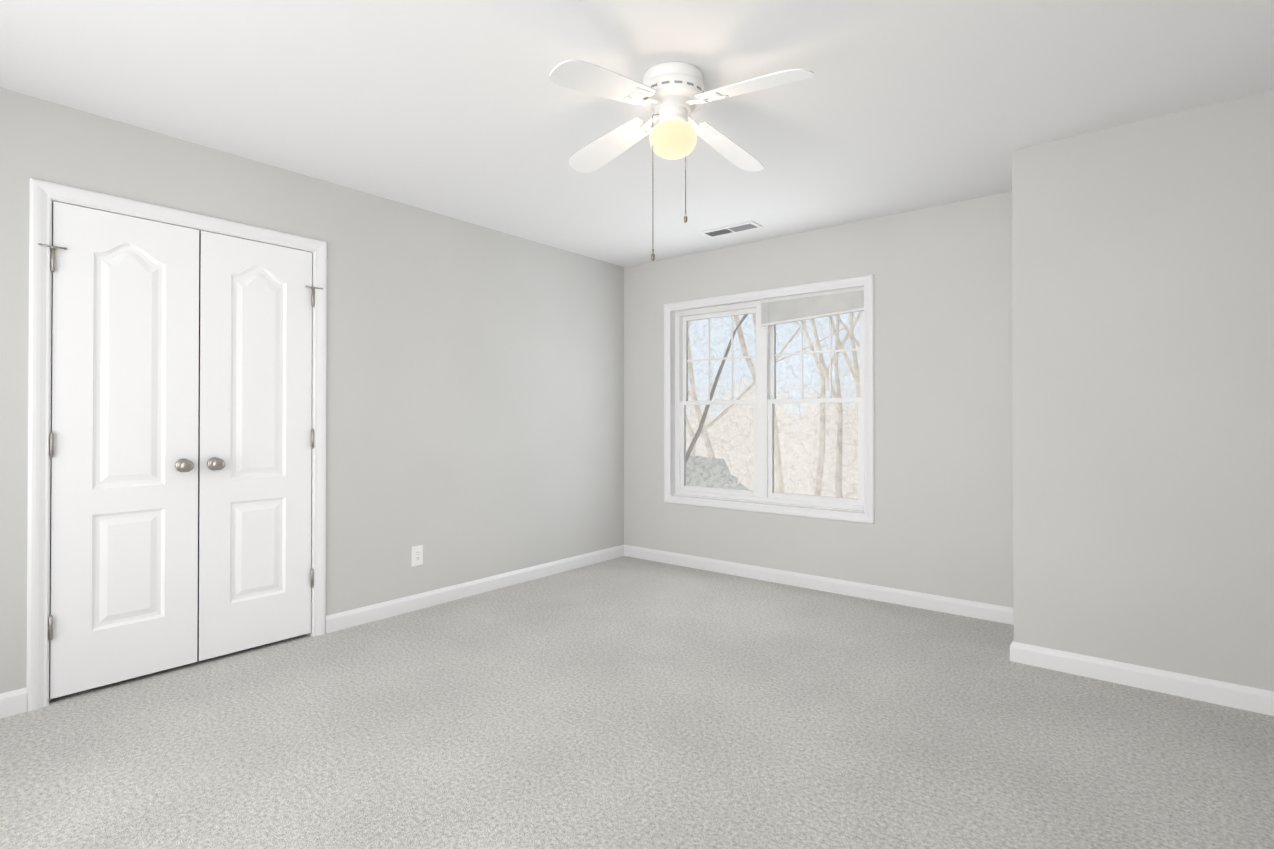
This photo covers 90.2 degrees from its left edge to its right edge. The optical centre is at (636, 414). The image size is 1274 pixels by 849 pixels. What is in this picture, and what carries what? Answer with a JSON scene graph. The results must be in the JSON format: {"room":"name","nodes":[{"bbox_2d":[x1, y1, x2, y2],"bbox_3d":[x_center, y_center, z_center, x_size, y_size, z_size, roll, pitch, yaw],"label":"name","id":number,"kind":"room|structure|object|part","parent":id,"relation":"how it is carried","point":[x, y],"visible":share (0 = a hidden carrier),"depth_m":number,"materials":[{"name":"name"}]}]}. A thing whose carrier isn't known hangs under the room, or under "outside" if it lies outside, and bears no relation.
{"room":"empty bedroom","nodes":[
{"label":"empty bedroom","id":0,"kind":"room"},
{"bbox_2d":[0,87,623,693],"bbox_3d":[-1.646,-0.042,3.569,0.120,2.440,5.064,0,0,39],"label":"wall","id":1,"kind":"structure","parent":0,"point":[474,401],"depth_m":3.81,"materials":[{"name":"paint"}]},
{"bbox_2d":[0,688,26,718],"bbox_3d":[-2.750,1.122,2.087,0.014,0.092,1.083,0,0,39],"label":"baseboard","id":2,"kind":"structure","parent":1,"relation":"attached to","point":[14,702],"depth_m":2.47,"materials":[{"name":"white paint"}]},
{"bbox_2d":[38,243,66,640],"bbox_3d":[-2.368,0.114,2.566,0.022,1.599,0.088,0,0,39],"label":"left closet door hinges","id":3,"kind":"object","parent":1,"relation":"attached to","point":[50,621],"visible":1,"depth_m":2.57,"materials":[{"name":"grey metal"}]},
{"bbox_2d":[49,201,198,698],"bbox_3d":[-2.200,0.143,2.764,0.104,2.020,0.510,0,0,39],"label":"closet door","id":4,"kind":"structure","parent":1,"relation":"in","point":[124,458],"depth_m":2.75,"materials":[{"name":"white paint"}]},
{"bbox_3d":[-2.064,0.234,2.904,0.070,0.064,0.064,0,0,39],"label":"knob","id":5,"kind":"part","parent":4,"relation":"part of","materials":[{"name":"grey metal"}]},
{"bbox_2d":[26,178,326,710],"bbox_3d":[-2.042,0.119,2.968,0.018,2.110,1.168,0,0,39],"label":"trim","id":6,"kind":"structure","parent":1,"relation":"attached to","point":[42,193],"depth_m":2.56,"materials":[{"name":"white paint"}]},
{"bbox_2d":[197,230,311,660],"bbox_3d":[-1.876,0.145,3.166,0.104,2.020,0.510,0,0,39],"label":"closet door","id":7,"kind":"structure","parent":1,"relation":"in","point":[254,441],"depth_m":3.16,"materials":[{"name":"white paint"}]},
{"bbox_3d":[-1.985,0.234,3.002,0.070,0.064,0.064,0,0,39],"label":"knob","id":8,"kind":"part","parent":7,"relation":"part of","materials":[{"name":"grey metal"}]},
{"bbox_2d":[305,285,322,587],"bbox_3d":[-1.718,0.120,3.372,0.022,1.599,0.088,0,0,39],"label":"right closet door hinges","id":9,"kind":"object","parent":1,"relation":"attached to","point":[312,446],"visible":1,"depth_m":3.37,"materials":[{"name":"grey metal"}]},
{"bbox_2d":[412,545,422,566],"bbox_3d":[-1.331,0.856,3.852,0.009,0.120,0.075,0,0,39],"label":"electrical outlet plate","id":10,"kind":"object","parent":1,"relation":"attached to","point":[417,555],"visible":1,"depth_m":3.85,"materials":[{"name":"white plastic"}]},
{"bbox_2d":[326,545,623,633],"bbox_3d":[-0.904,1.138,4.374,0.014,0.092,2.459,0,0,39],"label":"baseboard","id":11,"kind":"structure","parent":1,"relation":"attached to","point":[358,616],"depth_m":4.07,"materials":[{"name":"white paint"}]},
{"bbox_2d":[0,556,1273,848],"bbox_3d":[-0.249,1.221,2.433,5.170,0.100,5.064,0,0,39],"label":"floor","id":12,"kind":"structure","parent":0,"point":[624,702],"depth_m":2.28,"materials":[{"name":"carpet"}]},
{"bbox_2d":[1010,640,1273,715],"bbox_3d":[2.260,1.126,2.648,1.232,0.092,0.015,0,0,39],"label":"baseboard","id":13,"kind":"structure","parent":12,"relation":"on","point":[1237,696],"depth_m":2.70,"materials":[{"name":"white paint"}]},
{"bbox_2d":[0,0,1273,266],"bbox_3d":[-0.249,-1.319,2.450,5.170,0.100,5.064,0,0,39],"label":"ceiling","id":14,"kind":"structure","parent":0,"point":[468,110],"depth_m":2.48,"materials":[{"name":"white paint"}]},
{"bbox_2d":[549,60,813,260],"bbox_3d":[0.136,-0.922,2.392,0.843,0.696,0.843,0,0,-1],"label":"ceiling fan","id":15,"kind":"object","parent":14,"relation":"hanging from","point":[671,96],"visible":1,"depth_m":2.32,"materials":[{"name":"white"}]},
{"bbox_3d":[0.136,-1.033,2.392,0.179,0.120,0.179,0,0,39],"label":"globe","id":16,"kind":"part","parent":15,"relation":"part of","materials":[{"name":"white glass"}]},
{"bbox_2d":[700,221,762,237],"bbox_3d":[0.635,-1.251,4.303,0.400,0.012,0.150,0,0,39],"label":"ceiling vent","id":17,"kind":"object","parent":14,"relation":"in","point":[733,229],"visible":1,"depth_m":4.29,"materials":[{"name":"white metal"}]},
{"bbox_2d":[624,191,1012,607],"bbox_3d":[1.062,-0.035,4.535,3.123,2.440,0.160,0,0,39],"label":"wall","id":18,"kind":"structure","parent":0,"point":[943,438],"depth_m":3.96,"materials":[{"name":"paint"}]},
{"bbox_2d":[664,275,874,523],"bbox_3d":[0.912,-0.095,4.638,1.664,1.594,0.168,0,0,39],"label":"window","id":19,"kind":"structure","parent":18,"relation":"in","point":[675,313],"depth_m":4.63,"materials":[{"name":"white paint"}]},
{"bbox_3d":[0.935,-0.092,4.668,1.466,1.400,0.072,0,0,39],"label":"window sashes","id":20,"kind":"part","parent":19,"relation":"part of","materials":[{"name":"white plastic"}]},
{"bbox_3d":[0.939,-0.095,4.672,1.406,1.334,0.036,0,0,39],"label":"glass","id":21,"kind":"part","parent":19,"relation":"part of","materials":[{"name":"clear glass"}]},
{"bbox_2d":[760,286,863,360],"bbox_3d":[1.195,-0.609,4.372,0.759,0.450,0.041,0,0,39],"label":"window blind","id":22,"kind":"object","parent":19,"relation":"attached to","point":[789,309],"visible":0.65,"depth_m":4.37,"materials":[{"name":"plastic"}]},
{"bbox_2d":[624,545,1013,623],"bbox_3d":[1.034,1.138,4.437,2.953,0.092,0.015,0,0,39],"label":"baseboard","id":23,"kind":"structure","parent":18,"relation":"attached to","point":[985,611],"depth_m":4.19,"materials":[{"name":"white paint"}]},
{"bbox_2d":[1012,90,1273,690],"bbox_3d":[2.575,-0.046,2.914,1.367,2.440,0.783,0,0,39],"label":"wall bump-out","id":24,"kind":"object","parent":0,"point":[1143,368],"visible":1,"depth_m":2.72,"materials":[{"name":"paint"}]},
{"label":"outside","id":25,"kind":"structure","parent":0,"visible":0},
{"bbox_2d":[686,311,859,498],"bbox_3d":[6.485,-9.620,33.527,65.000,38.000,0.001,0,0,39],"label":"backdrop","id":26,"kind":"structure","parent":25,"point":[729,454],"depth_m":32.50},
{"label":"ground","id":27,"kind":"structure","parent":25,"visible":0},
{"bbox_2d":[686,312,859,497],"bbox_3d":[1.605,-5.229,16.504,20.759,19.441,26.033,0,0,39],"label":"trees","id":28,"kind":"object","parent":27,"relation":"on","point":[712,467],"depth_m":12.12,"materials":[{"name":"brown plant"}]}
]}

